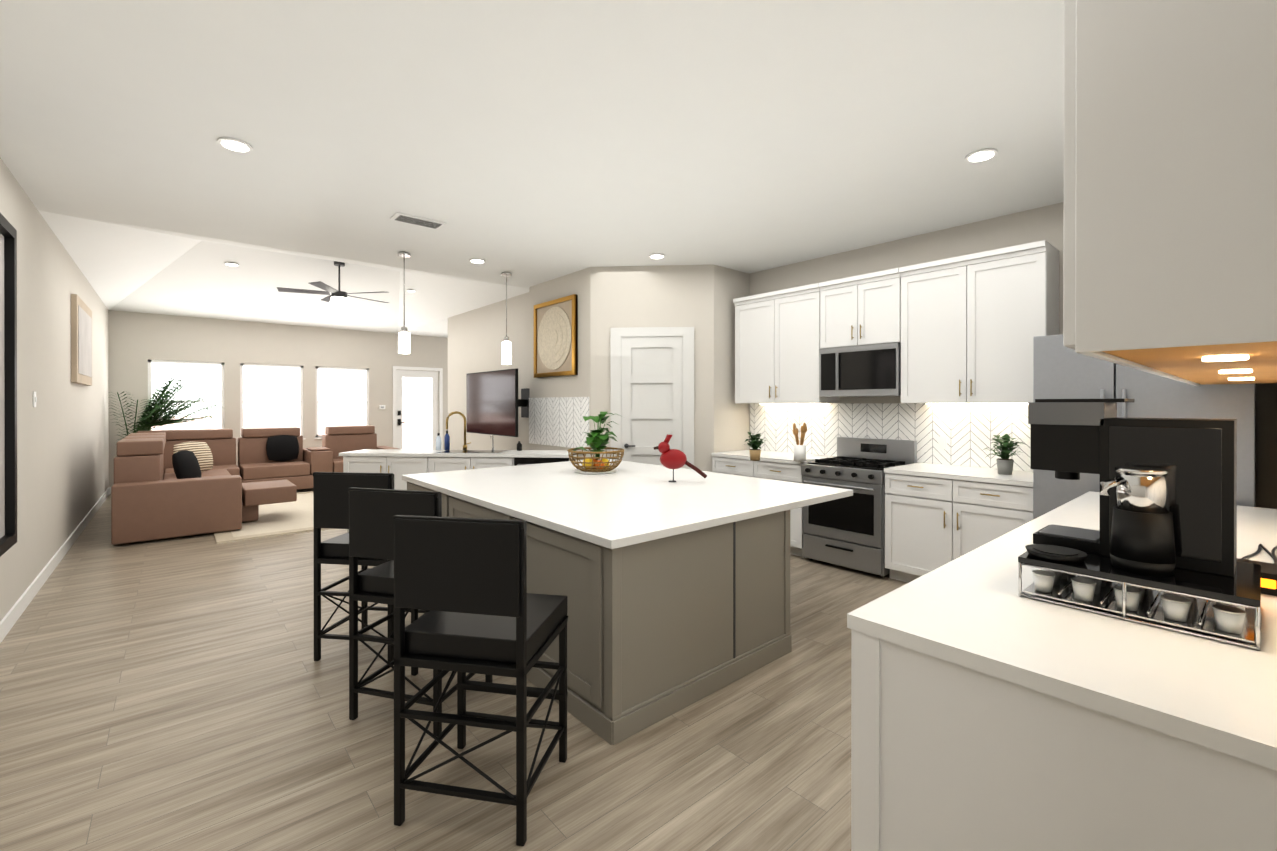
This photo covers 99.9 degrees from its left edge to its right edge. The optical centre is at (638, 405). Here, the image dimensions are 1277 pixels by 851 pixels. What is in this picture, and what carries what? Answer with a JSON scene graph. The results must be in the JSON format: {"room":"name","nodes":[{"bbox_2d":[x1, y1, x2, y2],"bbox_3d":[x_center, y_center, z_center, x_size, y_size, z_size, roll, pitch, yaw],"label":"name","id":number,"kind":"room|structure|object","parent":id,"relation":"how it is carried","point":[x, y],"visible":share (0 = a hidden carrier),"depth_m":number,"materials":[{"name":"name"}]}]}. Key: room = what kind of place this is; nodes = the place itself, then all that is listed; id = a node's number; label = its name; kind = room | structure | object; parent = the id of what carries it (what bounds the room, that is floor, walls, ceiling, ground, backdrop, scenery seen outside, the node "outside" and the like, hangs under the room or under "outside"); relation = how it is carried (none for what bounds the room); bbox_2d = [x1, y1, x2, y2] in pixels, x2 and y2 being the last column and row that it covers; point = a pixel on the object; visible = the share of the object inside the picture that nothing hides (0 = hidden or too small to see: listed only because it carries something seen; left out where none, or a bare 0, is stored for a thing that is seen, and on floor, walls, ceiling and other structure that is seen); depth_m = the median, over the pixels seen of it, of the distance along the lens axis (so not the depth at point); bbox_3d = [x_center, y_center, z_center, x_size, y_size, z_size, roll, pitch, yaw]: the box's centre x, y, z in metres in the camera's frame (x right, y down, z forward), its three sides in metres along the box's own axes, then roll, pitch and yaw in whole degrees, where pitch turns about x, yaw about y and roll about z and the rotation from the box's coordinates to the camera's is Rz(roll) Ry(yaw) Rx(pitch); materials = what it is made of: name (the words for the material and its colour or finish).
{"room":"kitchen","nodes":[
{"label":"kitchen","id":0,"kind":"room"},
{"bbox_2d":[109,310,447,486],"bbox_3d":[-5.879,-0.511,11.261,7.750,3.900,0.150,0,0,-41],"label":"wall","id":1,"kind":"structure","parent":0,"point":[137,340],"depth_m":9.99,"materials":[{"name":"paint"}]},
{"bbox_2d":[148,359,224,428],"label":"blinds","id":2,"kind":"object","parent":1,"relation":"attached to","point":[221,401],"depth_m":9.52,"materials":[{"name":"white fabric"}]},
{"bbox_2d":[240,363,305,439],"label":"blinds","id":3,"kind":"object","parent":1,"relation":"attached to","point":[242,401],"depth_m":10.19,"materials":[{"name":"white"}]},
{"bbox_2d":[314,366,368,438],"label":"blinds","id":4,"kind":"object","parent":1,"relation":"attached to","point":[317,367],"depth_m":11.00,"materials":[{"name":"white fabric"}]},
{"bbox_2d":[393,366,442,449],"bbox_3d":[-4.933,0.292,12.011,1.080,2.290,0.090,0,0,-41],"label":"door","id":5,"kind":"structure","parent":1,"relation":"attached to","point":[435,375],"depth_m":11.99,"materials":[{"name":"white wood"}]},
{"bbox_2d":[0,488,906,850],"bbox_3d":[-0.854,1.499,5.396,7.800,0.100,15.700,0,0,-41],"label":"floor","id":6,"kind":"structure","parent":0,"point":[180,694],"depth_m":2.35,"materials":[{"name":"brown wood"}]},
{"bbox_2d":[108,377,222,442],"bbox_3d":[-7.531,0.493,8.629,1.447,1.902,1.622,0,0,-41],"label":"palm plant","id":7,"kind":"object","parent":6,"relation":"on","point":[155,413],"visible":0.67,"depth_m":8.61,"materials":[{"name":"green plant"}]},
{"bbox_2d":[111,425,398,544],"bbox_3d":[-5.204,0.899,8.075,3.650,1.030,3.800,0,0,-41],"label":"sectional sofa","id":8,"kind":"object","parent":6,"relation":"on","point":[153,497],"visible":0.94,"depth_m":6.13,"materials":[{"name":"brown leather"}]},
{"bbox_2d":[172,450,200,478],"bbox_3d":[-5.368,0.748,6.389,0.156,0.440,0.460,-15,4,-15],"label":"pillow","id":9,"kind":"object","parent":8,"relation":"on","point":[185,463],"visible":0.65,"depth_m":6.28,"materials":[{"name":"black fabric"}]},
{"bbox_2d":[173,441,212,471],"bbox_3d":[-6.312,0.735,7.622,0.166,0.460,0.550,-16,-2,9],"label":"striped pillow","id":10,"kind":"object","parent":8,"relation":"on","point":[201,451],"visible":0.58,"depth_m":7.65,"materials":[{"name":"beige fabric"}]},
{"bbox_2d":[266,435,298,460],"bbox_3d":[-6.108,0.733,9.223,0.480,0.460,0.156,0,-14,-41],"label":"pillow","id":11,"kind":"object","parent":8,"relation":"on","point":[282,447],"visible":0.98,"depth_m":9.17,"materials":[{"name":"black fabric"}]},
{"bbox_2d":[214,491,332,544],"bbox_3d":[-4.480,1.437,7.611,2.500,0.015,3.210,0,0,-41],"label":"rug","id":12,"kind":"object","parent":6,"relation":"on","point":[284,518],"visible":0.42,"depth_m":6.58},
{"bbox_2d":[313,472,430,662],"bbox_3d":[-1.580,0.916,3.246,0.488,1.074,0.482,0,0,8],"label":"stool","id":13,"kind":"object","parent":6,"relation":"on","point":[330,500],"visible":0.44,"depth_m":3.03,"materials":[{"name":"black wood"}]},
{"bbox_2d":[348,487,492,736],"bbox_3d":[-1.047,0.917,2.639,0.488,1.074,0.482,0,0,16],"label":"stool","id":14,"kind":"object","parent":6,"relation":"on","point":[373,512],"visible":0.52,"depth_m":2.45,"materials":[{"name":"black metal"}]},
{"bbox_2d":[339,449,576,532],"bbox_3d":[-1.981,0.981,6.002,2.551,0.935,0.513,0,0,4],"label":"kitchen peninsula","id":15,"kind":"object","parent":6,"relation":"on","point":[398,463],"visible":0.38,"depth_m":5.82,"materials":[{"name":"white"}]},
{"bbox_2d":[436,430,449,449],"bbox_3d":[-2.228,0.395,6.156,0.153,0.217,0.059,0,0,4],"label":"bottles","id":16,"kind":"object","parent":15,"relation":"on","point":[447,442],"depth_m":6.14,"materials":[{"name":"white"}]},
{"bbox_2d":[446,411,470,449],"bbox_3d":[-2.063,0.289,6.154,0.259,0.444,0.117,0,0,-41],"label":"faucet","id":17,"kind":"object","parent":15,"relation":"on","point":[464,418],"visible":1,"depth_m":6.18,"materials":[{"name":"gold metal"}]},
{"bbox_2d":[490,434,493,449],"bbox_3d":[-1.675,0.417,6.141,0.079,0.187,0.079,0,0,-41],"label":"tap","id":18,"kind":"object","parent":15,"relation":"on","point":[492,441],"visible":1,"depth_m":6.17,"materials":[{"name":"silver metal"}]},
{"bbox_2d":[517,441,521,450],"bbox_3d":[-1.341,0.458,6.091,0.046,0.102,0.059,0,0,4],"label":"bottles","id":19,"kind":"object","parent":15,"relation":"on","point":[519,446],"depth_m":6.07,"materials":[{"name":"black"}]},
{"bbox_2d":[393,515,568,845],"bbox_3d":[-0.570,0.918,2.039,0.488,1.074,0.482,0,0,11],"label":"stool","id":20,"kind":"object","parent":6,"relation":"on","point":[464,580],"visible":1,"depth_m":1.83,"materials":[{"name":"black wood"}]},
{"bbox_2d":[407,483,834,744],"bbox_3d":[-0.251,1.031,3.979,1.996,0.848,2.739,0,0,-41],"label":"kitchen island","id":21,"kind":"object","parent":6,"relation":"on","point":[677,593],"depth_m":2.59,"materials":[{"name":"beige wood"}]},
{"bbox_2d":[402,459,852,550],"bbox_3d":[-0.242,0.587,3.995,2.060,0.040,2.780,0,0,-41],"label":"island countertop","id":22,"kind":"structure","parent":21,"relation":"on","point":[629,506],"depth_m":3.35,"materials":[{"name":"white stone"}]},
{"bbox_2d":[567,412,623,473],"bbox_3d":[-0.355,0.310,4.587,0.506,0.510,0.488,0,0,-41],"label":"basket","id":23,"kind":"object","parent":22,"relation":"on","point":[597,440],"visible":1,"depth_m":4.50,"materials":[{"name":"wicker"}]},
{"bbox_2d":[573,412,618,459],"bbox_3d":[-0.348,0.259,4.629,0.440,0.410,0.428,0,0,-41],"label":"potted plant","id":24,"kind":"object","parent":23,"relation":"on","point":[597,440],"depth_m":4.55,"materials":[{"name":"plant"}]},
{"bbox_2d":[654,434,706,481],"bbox_3d":[0.307,0.388,3.963,0.303,0.353,0.281,0,0,-41],"label":"figurine","id":25,"kind":"object","parent":22,"relation":"on","point":[673,459],"visible":1,"depth_m":3.93,"materials":[{"name":"red"}]},
{"bbox_2d":[712,449,836,557],"bbox_3d":[1.423,0.984,5.671,0.688,0.930,1.115,0,0,-41],"label":"base cabinet","id":26,"kind":"object","parent":6,"relation":"on","point":[774,465],"depth_m":5.34,"materials":[{"name":"white wood"}]},
{"bbox_2d":[743,432,765,460],"bbox_3d":[1.117,0.386,5.067,0.239,0.266,0.216,0,0,-41],"label":"potted plant","id":27,"kind":"object","parent":26,"relation":"on","point":[754,443],"visible":1,"depth_m":5.04,"materials":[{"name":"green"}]},
{"bbox_2d":[793,422,806,461],"bbox_3d":[1.510,0.339,5.018,0.110,0.361,0.116,0,0,-41],"label":"utensil crock","id":28,"kind":"object","parent":26,"relation":"on","point":[800,452],"visible":1,"depth_m":4.99,"materials":[{"name":"white ceramic"}]},
{"bbox_2d":[801,437,916,577],"bbox_3d":[2.005,0.885,4.929,0.745,1.130,0.752,0,0,-41],"label":"range","id":29,"kind":"object","parent":6,"relation":"on","point":[848,532],"visible":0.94,"depth_m":4.74,"materials":[{"name":"silver metal"}]},
{"bbox_2d":[884,463,1032,582],"bbox_3d":[2.624,0.986,4.277,0.688,0.930,1.025,0,0,-41],"label":"base cabinet","id":30,"kind":"object","parent":6,"relation":"on","point":[937,516],"depth_m":4.13,"materials":[{"name":"white wood"}]},
{"bbox_2d":[983,434,1025,474],"bbox_3d":[2.774,0.369,4.078,0.259,0.302,0.265,0,0,-41],"label":"potted plant","id":31,"kind":"object","parent":30,"relation":"on","point":[1004,464],"visible":1,"depth_m":4.05,"materials":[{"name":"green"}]},
{"bbox_2d":[847,491,1276,850],"bbox_3d":[1.890,0.990,2.021,2.930,0.930,0.821,0,0,-41],"label":"countertop","id":32,"kind":"structure","parent":6,"relation":"on","point":[991,710],"depth_m":1.13,"materials":[{"name":"white stone"}]},
{"bbox_2d":[1018,551,1260,650],"bbox_3d":[1.335,0.471,1.441,0.393,0.109,0.436,0,0,-41],"label":"pod drawer","id":33,"kind":"object","parent":32,"relation":"on","point":[1222,605],"visible":0.88,"depth_m":1.31,"materials":[{"name":"silver metal"}]},
{"bbox_2d":[1025,544,1086,562],"bbox_3d":[1.142,0.405,1.471,0.136,0.020,0.134,0,0,-41],"label":"dish","id":34,"kind":"object","parent":33,"relation":"on","point":[1055,553],"visible":1,"depth_m":1.44,"materials":[{"name":"black metal"}]},
{"bbox_2d":[1028,399,1236,576],"bbox_3d":[1.381,0.198,1.521,0.202,0.434,0.415,0,0,-41],"label":"coffee maker","id":35,"kind":"object","parent":33,"relation":"on","point":[1072,439],"visible":0.88,"depth_m":1.41,"materials":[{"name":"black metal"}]},
{"bbox_2d":[1099,466,1175,575],"bbox_3d":[1.263,0.288,1.357,0.158,0.255,0.132,0,0,-41],"label":"milk frother","id":36,"kind":"object","parent":33,"relation":"on","point":[1142,541],"visible":1,"depth_m":1.33,"materials":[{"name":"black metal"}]},
{"bbox_2d":[1237,558,1276,595],"bbox_3d":[1.788,0.496,1.559,0.165,0.059,0.160,0,0,-41],"label":"block","id":37,"kind":"object","parent":32,"relation":"on","point":[1268,578],"visible":0.42,"depth_m":1.49,"materials":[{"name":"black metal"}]},
{"bbox_2d":[1241,544,1276,563],"bbox_3d":[2.117,0.520,1.810,0.581,0.007,0.117,0,0,-41],"label":"cables","id":38,"kind":"object","parent":32,"relation":"on","point":[1272,554],"visible":0.65,"depth_m":1.88,"materials":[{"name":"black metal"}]},
{"bbox_2d":[1033,334,1255,519],"bbox_3d":[3.212,0.496,3.440,0.831,1.914,0.979,0,0,-41],"label":"refrigerator","id":39,"kind":"object","parent":6,"relation":"on","point":[1061,370],"visible":0.29,"depth_m":3.23,"materials":[{"name":"metal"}]},
{"bbox_2d":[0,0,1063,337],"bbox_3d":[-0.819,-1.796,5.388,7.750,0.491,15.650,0,0,-41],"label":"ceiling","id":40,"kind":"structure","parent":0,"point":[526,144],"depth_m":3.10,"materials":[{"name":"paint"}]},
{"bbox_2d":[224,262,239,265],"bbox_3d":[-5.614,-1.945,7.416,0.167,0.014,0.167,0,0,37],"label":"recessed light","id":41,"kind":"object","parent":40,"relation":"in","point":[227,263],"depth_m":7.39,"materials":[{"name":"white plastic"}]},
{"bbox_2d":[217,137,252,152],"bbox_3d":[-2.386,-1.537,3.177,0.167,0.014,0.167,0,0,16],"label":"recessed light","id":42,"kind":"object","parent":40,"relation":"in","point":[237,145],"depth_m":3.16,"materials":[{"name":"white plastic"}]},
{"bbox_2d":[277,261,387,304],"bbox_3d":[-4.300,-1.749,7.692,1.453,0.590,1.398,0,0,-41],"label":"ceiling fan","id":43,"kind":"object","parent":40,"relation":"hanging from","point":[338,297],"visible":0.98,"depth_m":7.57,"materials":[{"name":"grey metal"}]},
{"bbox_2d":[398,251,410,353],"bbox_3d":[-2.384,-1.038,5.465,0.120,1.021,0.117,0,0,-41],"label":"pendant light","id":44,"kind":"object","parent":40,"relation":"hanging from","point":[403,341],"visible":1,"depth_m":5.43,"materials":[{"name":"white glass"}]},
{"bbox_2d":[390,212,446,228],"bbox_3d":[-1.839,-1.540,4.498,0.400,0.014,0.180,0,0,-41],"label":"ceiling vent","id":45,"kind":"object","parent":40,"relation":"in","point":[411,219],"visible":1,"depth_m":4.48,"materials":[{"name":"white metal"}]},
{"bbox_2d":[469,258,485,263],"bbox_3d":[-1.722,-1.542,5.744,0.167,0.014,0.167,0,0,37],"label":"recessed light","id":46,"kind":"object","parent":40,"relation":"in","point":[475,260],"depth_m":5.71,"materials":[{"name":"white plastic"}]},
{"bbox_2d":[501,272,511,364],"bbox_3d":[-1.547,-1.016,6.296,0.120,1.068,0.117,0,0,-41],"label":"pendant light","id":47,"kind":"object","parent":40,"relation":"hanging from","point":[506,351],"visible":1,"depth_m":6.26,"materials":[{"name":"white glass"}]},
{"bbox_2d":[649,253,664,258],"bbox_3d":[0.190,-1.542,5.559,0.167,0.014,0.167,0,0,16],"label":"recessed light","id":48,"kind":"object","parent":40,"relation":"in","point":[657,255],"depth_m":5.54,"materials":[{"name":"white plastic"}]},
{"bbox_2d":[965,148,997,162],"bbox_3d":[2.113,-1.538,3.312,0.167,0.014,0.167,0,0,37],"label":"recessed light","id":49,"kind":"object","parent":40,"relation":"in","point":[981,155],"depth_m":3.29,"materials":[{"name":"white plastic"}]},
{"bbox_2d":[448,265,748,471],"bbox_3d":[-1.047,-0.065,7.953,1.750,3.020,5.530,0,0,-41],"label":"wall","id":50,"kind":"structure","parent":0,"point":[699,298],"depth_m":6.04,"materials":[{"name":"paint"}]},
{"bbox_2d":[466,368,529,436],"bbox_3d":[-1.748,-0.033,7.223,0.558,0.830,1.450,0,0,-41],"label":"wall-mounted tv","id":51,"kind":"object","parent":50,"relation":"attached to","point":[494,402],"visible":0.88,"depth_m":6.99,"materials":[{"name":"black metal"}]},
{"bbox_2d":[534,294,577,377],"bbox_3d":[-1.027,-0.817,6.543,0.056,0.925,0.925,0,0,-41],"label":"art","id":52,"kind":"object","parent":50,"relation":"attached to","point":[555,337],"visible":1,"depth_m":6.47,"materials":[{"name":"gold metal"}]},
{"bbox_2d":[529,397,588,449],"bbox_3d":[-0.997,0.200,6.542,0.014,0.595,1.346,0,0,-41],"label":"tile backsplash","id":53,"kind":"structure","parent":50,"relation":"attached to","point":[558,421],"depth_m":6.49,"materials":[{"name":"white tile"}]},
{"bbox_2d":[610,327,693,469],"bbox_3d":[0.151,0.293,5.941,0.926,2.313,0.059,0,0,4],"label":"pantry door","id":54,"kind":"structure","parent":50,"relation":"in","point":[652,387],"depth_m":5.96,"materials":[{"name":"white wood"}]},
{"bbox_2d":[0,157,1276,620],"bbox_3d":[-1.387,-0.500,4.901,6.250,3.900,15.650,0,0,-41],"label":"wall","id":55,"kind":"structure","parent":0,"point":[62,455],"depth_m":4.60,"materials":[{"name":"paint"}]},
{"bbox_2d":[0,213,16,556],"bbox_3d":[-3.385,-0.114,2.741,0.098,1.882,1.250,0,0,-41],"label":"mirror","id":56,"kind":"object","parent":55,"relation":"attached to","point":[8,385],"visible":1,"depth_m":3.18,"materials":[{"name":"black metal"}]},
{"bbox_2d":[33,391,36,406],"bbox_3d":[-4.642,-0.046,4.133,0.012,0.120,0.080,0,0,-41],"label":"switch plate","id":57,"kind":"object","parent":55,"relation":"attached to","point":[34,399],"visible":1,"depth_m":4.11,"materials":[{"name":"white plastic"}]},
{"bbox_2d":[0,487,110,642],"bbox_3d":[-4.794,1.396,4.311,0.014,0.110,11.800,0,0,-41],"label":"baseboard","id":58,"kind":"structure","parent":55,"relation":"attached to","point":[14,613],"depth_m":4.30,"materials":[{"name":"white"}]},
{"bbox_2d":[71,294,91,385],"bbox_3d":[-6.329,-0.702,6.117,0.048,0.920,1.350,0,0,-41],"label":"framed artwork","id":59,"kind":"object","parent":55,"relation":"attached to","point":[81,342],"visible":0.96,"depth_m":5.85,"materials":[{"name":"wood"}]},
{"bbox_2d":[733,283,838,403],"bbox_3d":[1.551,-0.604,5.733,0.407,1.164,1.045,0,0,-41],"label":"upper cabinet","id":60,"kind":"object","parent":55,"relation":"attached to","point":[777,352],"depth_m":5.58,"materials":[{"name":"white wood"}]},
{"bbox_2d":[817,268,896,348],"bbox_3d":[2.144,-0.868,5.045,0.407,0.634,0.760,0,0,-41],"label":"upper cabinet","id":61,"kind":"object","parent":55,"relation":"attached to","point":[858,310],"depth_m":4.92,"materials":[{"name":"white wood"}]},
{"bbox_2d":[819,342,900,396],"bbox_3d":[2.133,-0.315,5.037,0.437,0.460,0.752,0,0,-41],"label":"microwave","id":62,"kind":"object","parent":61,"relation":"attached to","point":[873,370],"visible":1,"depth_m":4.89,"materials":[{"name":"silver metal"}]},
{"bbox_2d":[750,403,1032,470],"bbox_3d":[2.264,0.250,5.210,0.014,0.538,2.910,0,0,-41],"label":"tile backsplash","id":63,"kind":"structure","parent":55,"relation":"attached to","point":[968,431],"depth_m":4.91,"materials":[{"name":"white tile"}]},
{"bbox_2d":[938,436,946,448],"bbox_3d":[2.673,0.330,4.724,0.007,0.110,0.070,0,0,-41],"label":"electrical outlet","id":64,"kind":"object","parent":63,"relation":"attached to","point":[942,442],"visible":1,"depth_m":4.72,"materials":[{"name":"white plastic"}]},
{"bbox_2d":[897,240,1058,403],"bbox_3d":[2.730,-0.601,4.366,0.407,1.164,1.025,0,0,-41],"label":"upper cabinet","id":65,"kind":"object","parent":55,"relation":"attached to","point":[964,329],"depth_m":4.20,"materials":[{"name":"white wood"}]},
{"bbox_2d":[1063,0,1276,371],"bbox_3d":[1.181,-0.654,1.110,0.580,1.102,0.376,0,0,-41],"label":"upper cabinet","id":66,"kind":"object","parent":55,"relation":"attached to","point":[1170,202],"depth_m":0.95,"materials":[{"name":"white wood"}]},
{"bbox_2d":[1147,368,1276,379],"bbox_3d":[1.619,-0.655,1.488,0.576,1.102,0.376,0,0,-41],"label":"upper cabinet","id":67,"kind":"object","parent":55,"relation":"attached to","point":[1198,371],"depth_m":1.80,"materials":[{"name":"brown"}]},
{"bbox_2d":[1176,376,1276,383],"bbox_3d":[2.056,-0.655,1.864,0.576,1.102,0.376,0,0,-41],"label":"upper cabinet","id":68,"kind":"object","parent":55,"relation":"attached to","point":[1194,379],"depth_m":2.22,"materials":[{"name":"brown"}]},
{"bbox_2d":[1190,380,1276,385],"bbox_3d":[2.492,-0.656,2.240,0.576,1.102,0.376,0,0,-41],"label":"upper cabinet","id":69,"kind":"object","parent":55,"relation":"attached to","point":[1236,381],"depth_m":2.62,"materials":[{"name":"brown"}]},
{"label":"outside","id":70,"kind":"structure","parent":0,"visible":0},
{"bbox_2d":[152,363,431,449],"bbox_3d":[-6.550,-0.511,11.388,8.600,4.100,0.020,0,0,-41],"label":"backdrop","id":71,"kind":"structure","parent":70,"point":[417,403],"depth_m":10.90,"materials":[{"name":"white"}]}
]}

